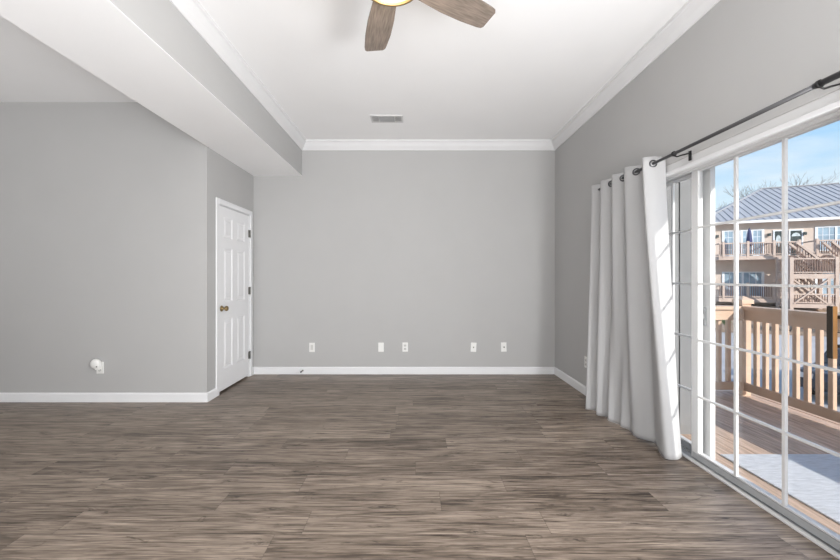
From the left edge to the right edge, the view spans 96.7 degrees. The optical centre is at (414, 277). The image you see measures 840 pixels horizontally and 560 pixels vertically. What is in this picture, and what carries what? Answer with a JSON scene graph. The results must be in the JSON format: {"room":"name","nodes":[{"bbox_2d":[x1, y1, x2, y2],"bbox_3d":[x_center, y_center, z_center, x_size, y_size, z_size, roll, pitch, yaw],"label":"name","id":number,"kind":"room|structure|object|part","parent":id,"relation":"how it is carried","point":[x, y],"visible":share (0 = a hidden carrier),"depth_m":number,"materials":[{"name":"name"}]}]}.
{"room":"empty living room","nodes":[
{"label":"empty living room","id":0,"kind":"room"},
{"bbox_2d":[0,102,212,392],"bbox_3d":[-4.548,-0.263,3.830,4.904,3.025,0.120,0,0,0],"label":"wall","id":1,"kind":"structure","parent":0,"point":[106,208],"depth_m":3.77,"materials":[{"name":"grey paint"}]},
{"bbox_2d":[96,362,103,373],"bbox_3d":[-3.172,0.905,3.765,0.072,0.120,0.010,0,0,0],"label":"wall outlet","id":2,"kind":"object","parent":1,"relation":"attached to","point":[101,371],"visible":0.71,"depth_m":3.76,"materials":[{"name":"white plastic"}]},
{"bbox_2d":[90,359,101,369],"bbox_3d":[-3.192,0.863,3.735,0.100,0.108,0.050,0,0,0],"label":"air freshener","id":3,"kind":"object","parent":2,"relation":"attached to","point":[96,364],"visible":1,"depth_m":3.72,"materials":[{"name":"white plastic"}]},
{"bbox_2d":[0,393,207,401],"bbox_3d":[-4.541,1.204,3.763,4.918,0.093,0.014,0,0,0],"label":"baseboard","id":4,"kind":"structure","parent":1,"relation":"attached to","point":[4,397],"depth_m":3.76,"materials":[{"name":"white paint"}]},
{"bbox_2d":[213,151,253,388],"bbox_3d":[-2.176,-0.263,4.375,0.160,3.025,0.971,0,0,0],"label":"wall","id":5,"kind":"structure","parent":0,"point":[232,184],"depth_m":4.18,"materials":[{"name":"grey paint"}]},
{"bbox_2d":[207,367,253,401],"bbox_3d":[-2.089,1.204,4.309,0.014,0.093,1.077,0,0,0],"label":"baseboard","id":6,"kind":"structure","parent":5,"relation":"attached to","point":[212,394],"depth_m":3.85,"materials":[{"name":"white paint"}]},
{"bbox_2d":[216,197,252,395],"bbox_3d":[-2.106,0.199,4.363,0.161,2.102,0.870,0,0,0],"label":"door","id":7,"kind":"structure","parent":5,"relation":"in","point":[234,223],"depth_m":4.32,"materials":[{"name":"white paint"}]},
{"bbox_3d":[-2.062,0.332,4.059,0.074,0.066,0.066,0,0,0],"label":"knob","id":8,"kind":"part","parent":7,"relation":"part of","materials":[{"name":"brown metal"}]},
{"bbox_2d":[0,0,687,138],"bbox_3d":[-2.485,-1.825,0.880,9.030,0.100,8.161,0,0,0],"label":"ceiling","id":9,"kind":"structure","parent":0,"point":[534,65],"depth_m":3.10,"materials":[{"name":"white paint"}]},
{"bbox_2d":[0,0,301,175],"bbox_3d":[-1.780,-1.552,0.831,0.631,0.447,8.061,0,0,0],"label":"ceiling beam","id":10,"kind":"structure","parent":9,"relation":"attached to","point":[148,51],"depth_m":2.45,"materials":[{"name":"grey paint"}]},
{"bbox_2d":[170,0,305,149],"bbox_3d":[-1.425,-1.718,0.831,0.080,0.115,8.061,0,0,0],"label":"crown molding","id":11,"kind":"structure","parent":10,"relation":"attached to","point":[193,11],"depth_m":2.93,"materials":[{"name":"paint"}]},
{"bbox_2d":[370,115,402,122],"bbox_3d":[-0.306,-1.770,4.154,0.360,0.011,0.184,0,0,0],"label":"ceiling vent","id":12,"kind":"object","parent":9,"relation":"in","point":[376,118],"visible":1,"depth_m":4.15,"materials":[{"name":"white metal"}]},
{"bbox_2d":[365,0,494,50],"bbox_3d":[-0.146,-1.578,1.794,1.184,0.394,1.212,0,0,0],"label":"ceiling fan","id":13,"kind":"object","parent":9,"relation":"hanging from","point":[476,13],"visible":1,"depth_m":2.05,"materials":[{"name":"brown wood"}]},
{"bbox_3d":[-0.194,-1.457,2.136,0.156,0.008,0.524,-11,3,-13],"label":"fan blade","id":14,"kind":"part","parent":13,"relation":"part of","materials":[{"name":"brown wood"}]},
{"bbox_3d":[-0.112,-1.399,1.783,0.268,0.036,0.268,0,0,0],"label":"lamp shade","id":15,"kind":"part","parent":13,"relation":"part of","materials":[{"name":"beige glass"}]},
{"bbox_3d":[0.198,-1.457,1.970,0.524,0.008,0.156,0,-11,-31],"label":"fan blade","id":16,"kind":"part","parent":13,"relation":"part of","materials":[{"name":"brown wood"}]},
{"bbox_2d":[254,151,554,366],"bbox_3d":[-0.083,-0.263,4.921,4.226,3.025,0.120,0,0,0],"label":"wall","id":17,"kind":"structure","parent":0,"point":[440,253],"depth_m":4.86,"materials":[{"name":"grey paint"}]},
{"bbox_2d":[309,343,314,351],"bbox_3d":[-1.334,0.903,4.857,0.072,0.120,0.008,0,0,0],"label":"wall outlet","id":18,"kind":"object","parent":17,"relation":"attached to","point":[311,345],"visible":1,"depth_m":4.86,"materials":[{"name":"white plastic"}]},
{"bbox_2d":[378,343,383,351],"bbox_3d":[-0.436,0.901,4.857,0.072,0.120,0.008,0,0,0],"label":"wall outlet","id":19,"kind":"object","parent":17,"relation":"attached to","point":[380,345],"visible":1,"depth_m":4.86,"materials":[{"name":"white plastic"}]},
{"bbox_2d":[254,367,554,373],"bbox_3d":[-0.133,1.204,4.854,3.926,0.093,0.014,0,0,0],"label":"baseboard","id":20,"kind":"structure","parent":17,"relation":"attached to","point":[257,370],"depth_m":4.85,"materials":[{"name":"white paint"}]},
{"bbox_2d":[402,342,407,351],"bbox_3d":[-0.122,0.899,4.856,0.072,0.120,0.010,0,0,0],"label":"wall outlet","id":21,"kind":"object","parent":17,"relation":"attached to","point":[404,344],"visible":1,"depth_m":4.86,"materials":[{"name":"white plastic"}]},
{"bbox_2d":[302,139,554,150],"bbox_3d":[0.182,-1.718,4.821,3.295,0.115,0.080,0,0,0],"label":"crown molding","id":22,"kind":"structure","parent":17,"relation":"attached to","point":[310,144],"depth_m":4.82,"materials":[{"name":"paint"}]},
{"bbox_2d":[471,343,475,351],"bbox_3d":[0.768,0.901,4.856,0.078,0.123,0.011,0,0,0],"label":"wall outlet","id":23,"kind":"object","parent":17,"relation":"attached to","point":[473,345],"visible":1,"depth_m":4.86,"materials":[{"name":"white plastic"}]},
{"bbox_2d":[501,342,506,351],"bbox_3d":[1.161,0.899,4.849,0.072,0.120,0.023,-1,0,0],"label":"wall outlet","id":24,"kind":"object","parent":17,"relation":"attached to","point":[503,345],"visible":1,"depth_m":4.86,"materials":[{"name":"white plastic"}]},
{"bbox_2d":[0,374,838,559],"bbox_3d":[-2.520,1.290,0.841,8.960,0.080,8.081,0,0,0],"label":"floor","id":25,"kind":"structure","parent":0,"point":[273,466],"depth_m":2.35,"materials":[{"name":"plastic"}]},
{"bbox_2d":[666,178,690,433],"bbox_3d":[2.290,0.060,3.293,0.520,3.380,0.134,0,0,0],"label":"wall","id":26,"kind":"structure","parent":0,"point":[682,189],"depth_m":3.23,"materials":[{"name":"grey paint"}]},
{"bbox_2d":[555,0,839,385],"bbox_3d":[1.930,-0.263,0.831,0.200,3.025,8.061,0,0,0],"label":"wall","id":27,"kind":"structure","parent":0,"point":[741,58],"depth_m":2.50,"materials":[{"name":"grey paint"}]},
{"bbox_2d":[554,367,585,395],"bbox_3d":[1.823,1.204,4.199,0.014,0.093,1.297,0,0,0],"label":"baseboard","id":28,"kind":"structure","parent":27,"relation":"attached to","point":[574,383],"depth_m":4.34,"materials":[{"name":"white paint"}]},
{"bbox_2d":[584,356,586,367],"bbox_3d":[1.825,0.897,3.975,0.010,0.120,0.072,0,0,0],"label":"wall outlet","id":29,"kind":"object","parent":27,"relation":"attached to","point":[585,357],"visible":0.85,"depth_m":3.98,"materials":[{"name":"white plastic"}]},
{"bbox_2d":[551,0,719,149],"bbox_3d":[1.790,-1.718,0.831,0.080,0.115,8.061,0,0,0],"label":"crown molding","id":30,"kind":"structure","parent":27,"relation":"attached to","point":[691,11],"depth_m":2.94,"materials":[{"name":"paint"}]},
{"bbox_2d":[598,71,839,190],"bbox_3d":[1.763,-0.814,2.130,0.134,0.069,2.860,0,0,0],"label":"curtain rod","id":31,"kind":"object","parent":27,"relation":"attached to","point":[820,83],"visible":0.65,"depth_m":1.86,"materials":[{"name":"black metal"}]},
{"bbox_2d":[585,156,681,459],"bbox_3d":[1.731,0.184,3.066,0.194,2.120,1.064,0,0,-2],"label":"curtain","id":32,"kind":"object","parent":31,"relation":"hanging from","point":[631,375],"visible":1,"depth_m":2.91,"materials":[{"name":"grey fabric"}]},
{"bbox_2d":[666,89,839,559],"bbox_3d":[1.909,0.233,2.518,0.283,2.095,2.005,0,0,0],"label":"door","id":33,"kind":"structure","parent":27,"relation":"in","point":[825,110],"depth_m":2.22,"materials":[{"name":"white plastic"}]},
{"bbox_3d":[1.984,0.244,2.982,0.035,1.971,0.996,0,0,0],"label":"sliding panel","id":34,"kind":"part","parent":33,"relation":"part of","materials":[{"name":"white plastic"}]},
{"bbox_3d":[1.970,1.209,2.983,0.008,0.038,0.965,0,0,0],"label":"rail","id":35,"kind":"part","parent":33,"relation":"part of","materials":[{"name":"white plastic"}]},
{"bbox_3d":[1.935,0.233,2.518,0.200,2.095,1.985,0,0,0],"label":"frame","id":36,"kind":"part","parent":33,"relation":"part of","materials":[{"name":"white plastic"}]},
{"bbox_3d":[1.826,0.244,2.518,0.020,2.011,2.005,0,0,0],"label":"casing","id":37,"kind":"part","parent":33,"relation":"part of","materials":[{"name":"white paint"}]},
{"bbox_3d":[1.915,1.209,2.077,0.008,0.038,0.981,0,0,0],"label":"rail","id":38,"kind":"part","parent":33,"relation":"part of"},
{"label":"outside","id":39,"kind":"structure","parent":0,"visible":0},
{"bbox_2d":[680,392,839,534],"bbox_3d":[2.975,1.367,1.910,1.844,0.035,5.020,0,0,0],"label":"floor","id":40,"kind":"structure","parent":39,"point":[754,438],"depth_m":3.22,"materials":[{"name":"brown wood"}]},
{"bbox_2d":[715,390,839,424],"bbox_3d":[3.000,1.498,1.935,1.900,0.305,5.070,0,0,0],"label":"rim","id":41,"kind":"object","parent":40,"relation":"attached to","point":[811,414],"depth_m":3.88,"materials":[{"name":"beige paint"}]},
{"bbox_2d":[715,296,839,422],"bbox_3d":[3.010,0.777,1.945,1.720,1.145,4.890,0,0,0],"label":"deck railing","id":42,"kind":"object","parent":40,"relation":"on","point":[809,320],"visible":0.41,"depth_m":3.93,"materials":[{"name":"beige paint"}]},
{"bbox_3d":[2.950,0.401,4.320,1.600,0.158,0.140,0,0,0],"label":"rail","id":43,"kind":"part","parent":42,"relation":"part of","materials":[{"name":"beige paint"}]},
{"bbox_3d":[2.950,1.240,4.298,1.600,0.090,0.035,0,0,0],"label":"rail","id":44,"kind":"part","parent":42,"relation":"part of","materials":[{"name":"beige paint"}]},
{"bbox_3d":[3.800,0.777,4.320,0.136,1.145,0.136,0,0,0],"label":"post","id":45,"kind":"part","parent":42,"relation":"part of","materials":[{"name":"beige paint"}]},
{"bbox_3d":[3.800,0.401,1.885,0.140,0.158,4.770,0,0,0],"label":"rail","id":46,"kind":"part","parent":42,"relation":"part of","materials":[{"name":"beige paint"}]},
{"bbox_3d":[3.780,1.240,1.885,0.031,0.090,4.770,0,0,0],"label":"rail","id":47,"kind":"part","parent":42,"relation":"part of","materials":[{"name":"beige paint"}]},
{"bbox_2d":[720,454,839,523],"bbox_3d":[2.888,1.344,1.995,1.125,0.012,1.690,0,0,0],"label":"outdoor rug","id":48,"kind":"object","parent":40,"relation":"on","point":[813,479],"visible":1,"depth_m":2.54,"materials":[{"name":"grey fabric"}]},
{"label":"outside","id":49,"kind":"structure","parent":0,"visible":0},
{"bbox_2d":[715,332,839,411],"bbox_3d":[47.100,3.700,40.000,85.800,0.200,140.000,0,0,0],"label":"ground","id":50,"kind":"structure","parent":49,"point":[723,333],"depth_m":16.09,"materials":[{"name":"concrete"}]},
{"bbox_2d":[715,182,839,312],"bbox_3d":[36.355,-2.840,36.236,18.584,12.880,18.830,0,0,21],"label":"apartment building","id":51,"kind":"structure","parent":50,"relation":"on","point":[813,234],"depth_m":31.99,"materials":[{"name":"beige paint"}]},
{"bbox_3d":[26.644,1.105,32.210,0.160,1.430,0.160,0,0,21],"label":"rail post","id":52,"kind":"part","parent":51,"relation":"part of","materials":[{"name":"beige wood"}]},
{"bbox_3d":[26.644,-2.450,32.210,0.160,1.360,0.160,0,0,21],"label":"rail post","id":53,"kind":"part","parent":51,"relation":"part of","materials":[{"name":"beige wood"}]},
{"bbox_3d":[28.267,-3.075,33.396,1.080,2.150,0.030,0,0,21],"label":"pane","id":54,"kind":"part","parent":51,"relation":"part of","materials":[{"name":"clear glass"}]},
{"bbox_3d":[29.068,0.540,33.083,2.800,2.020,0.030,0,0,21],"label":"pane","id":55,"kind":"part","parent":51,"relation":"part of","materials":[{"name":"clear glass"}]},
{"bbox_3d":[28.151,1.595,31.616,3.900,0.090,0.050,0,0,21],"label":"rail","id":56,"kind":"part","parent":51,"relation":"part of","materials":[{"name":"beige wood"}]},
{"bbox_3d":[28.209,1.105,31.599,0.160,1.430,0.160,0,0,21],"label":"rail post","id":57,"kind":"part","parent":51,"relation":"part of","materials":[{"name":"beige wood"}]},
{"bbox_3d":[28.149,-2.960,31.611,3.900,0.100,0.120,0,0,21],"label":"balcony rail","id":58,"kind":"part","parent":51,"relation":"part of","materials":[{"name":"beige wood"}]},
{"bbox_3d":[28.209,-2.450,31.599,0.160,1.360,0.160,0,0,21],"label":"rail post","id":59,"kind":"part","parent":51,"relation":"part of","materials":[{"name":"beige wood"}]},
{"bbox_3d":[28.151,-1.995,31.616,3.900,0.090,0.050,0,0,21],"label":"rail","id":60,"kind":"part","parent":51,"relation":"part of","materials":[{"name":"beige wood"}]},
{"bbox_2d":[746,227,752,255],"bbox_3d":[28.661,-3.095,31.959,0.488,2.450,0.480,0,0,0],"label":"closed parasol","id":61,"kind":"object","parent":51,"relation":"on","point":[749,234],"visible":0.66,"depth_m":31.85,"materials":[{"name":"blue fabric"}]},
{"bbox_3d":[29.683,-3.075,32.842,1.480,2.150,0.030,0,0,21],"label":"pane","id":62,"kind":"part","parent":51,"relation":"part of","materials":[{"name":"clear glass"}]},
{"bbox_3d":[29.820,1.105,30.969,0.160,1.430,0.160,0,0,21],"label":"rail post","id":63,"kind":"part","parent":51,"relation":"part of","materials":[{"name":"beige wood"}]},
{"bbox_3d":[29.820,-2.450,30.969,0.160,1.360,0.160,0,0,21],"label":"rail post","id":64,"kind":"part","parent":51,"relation":"part of","materials":[{"name":"beige wood"}]},
{"bbox_3d":[29.997,0.925,30.846,0.200,5.350,0.200,0,0,21],"label":"stair post","id":65,"kind":"part","parent":51,"relation":"part of","materials":[{"name":"beige wood"}]},
{"bbox_3d":[31.343,-2.950,32.172,0.500,2.160,0.050,0,0,21],"label":"entry door","id":66,"kind":"part","parent":51,"relation":"part of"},
{"bbox_3d":[31.332,-3.200,32.144,0.340,1.000,0.020,0,0,21],"label":"door glass","id":67,"kind":"part","parent":51,"relation":"part of","materials":[{"name":"white glass"}]},
{"bbox_3d":[29.291,1.000,29.039,0.220,5.200,0.220,0,0,21],"label":"stair post","id":68,"kind":"part","parent":51,"relation":"part of","materials":[{"name":"beige wood"}]},
{"bbox_3d":[32.419,-3.000,31.740,0.940,2.260,0.070,0,0,21],"label":"door casing","id":69,"kind":"part","parent":51,"relation":"part of","materials":[{"name":"white wood"}]},
{"bbox_3d":[32.423,-2.950,31.750,0.740,2.160,0.050,0,0,21],"label":"entry door","id":70,"kind":"part","parent":51,"relation":"part of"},
{"bbox_3d":[30.982,-2.060,29.656,1.600,1.618,1.220,0,0,21],"label":"handrail","id":71,"kind":"part","parent":51,"relation":"part of","materials":[{"name":"beige wood"}]},
{"bbox_3d":[30.666,-0.230,29.672,1.808,2.149,1.220,0,0,21],"label":"handrail","id":72,"kind":"part","parent":51,"relation":"part of","materials":[{"name":"beige wood"}]},
{"bbox_3d":[30.541,1.250,28.529,2.700,0.100,0.120,0,0,21],"label":"balcony rail","id":73,"kind":"part","parent":51,"relation":"part of","materials":[{"name":"beige wood"}]},
{"bbox_3d":[30.541,-1.480,28.529,2.700,0.100,0.120,0,0,21],"label":"balcony rail","id":74,"kind":"part","parent":51,"relation":"part of","materials":[{"name":"beige wood"}]},
{"bbox_3d":[30.543,-0.435,28.533,2.700,0.090,0.050,0,0,21],"label":"rail","id":75,"kind":"part","parent":51,"relation":"part of","materials":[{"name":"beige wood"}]},
{"bbox_3d":[30.543,1.875,28.533,2.700,0.090,0.050,0,0,21],"label":"rail","id":76,"kind":"part","parent":51,"relation":"part of","materials":[{"name":"beige wood"}]},
{"bbox_3d":[32.344,-2.470,29.982,0.160,1.400,0.160,0,0,21],"label":"rail post","id":77,"kind":"part","parent":51,"relation":"part of","materials":[{"name":"beige wood"}]},
{"bbox_3d":[32.456,0.925,29.884,0.200,5.350,0.200,0,0,21],"label":"stair post","id":78,"kind":"part","parent":51,"relation":"part of","materials":[{"name":"beige wood"}]},
{"bbox_3d":[34.801,0.490,30.841,2.450,1.920,0.030,0,0,21],"label":"pane","id":79,"kind":"part","parent":51,"relation":"part of","materials":[{"name":"clear glass"}]},
{"bbox_3d":[34.801,-3.275,30.841,2.450,1.850,0.030,0,0,21],"label":"pane","id":80,"kind":"part","parent":51,"relation":"part of","materials":[{"name":"clear glass"}]},
{"bbox_3d":[31.344,1.825,28.247,0.160,3.550,0.140,0,0,21],"label":"stair post","id":81,"kind":"part","parent":51,"relation":"part of","materials":[{"name":"beige wood"}]},
{"bbox_3d":[32.844,-2.060,28.927,1.406,1.611,1.220,0,0,21],"label":"handrail","id":82,"kind":"part","parent":51,"relation":"part of","materials":[{"name":"beige wood"}]},
{"bbox_3d":[31.750,1.000,28.078,0.220,5.200,0.220,0,0,21],"label":"stair post","id":83,"kind":"part","parent":51,"relation":"part of","materials":[{"name":"beige wood"}]},
{"bbox_2d":[716,171,839,208],"bbox_3d":[53.319,-5.920,56.090,13.964,19.058,11.891,0,0,-17],"label":"bare tree","id":84,"kind":"object","parent":50,"relation":"on","point":[834,171],"visible":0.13,"depth_m":54.92,"materials":[{"name":"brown plant"}]},
{"bbox_2d":[800,348,839,394],"bbox_3d":[13.906,2.875,11.302,4.463,1.450,1.824,0,0,-20],"label":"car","id":85,"kind":"object","parent":50,"relation":"on","point":[838,349],"visible":0.14,"depth_m":11.02,"materials":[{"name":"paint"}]},
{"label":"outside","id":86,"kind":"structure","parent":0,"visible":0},
{"bbox_2d":[715,304,839,336],"bbox_3d":[30.960,2.896,26.443,40.001,1.369,11.000,0,0,21],"label":"bank","id":87,"kind":"object","parent":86,"point":[757,305],"visible":0.09,"depth_m":26.25,"materials":[{"name":"soil"}]}
]}

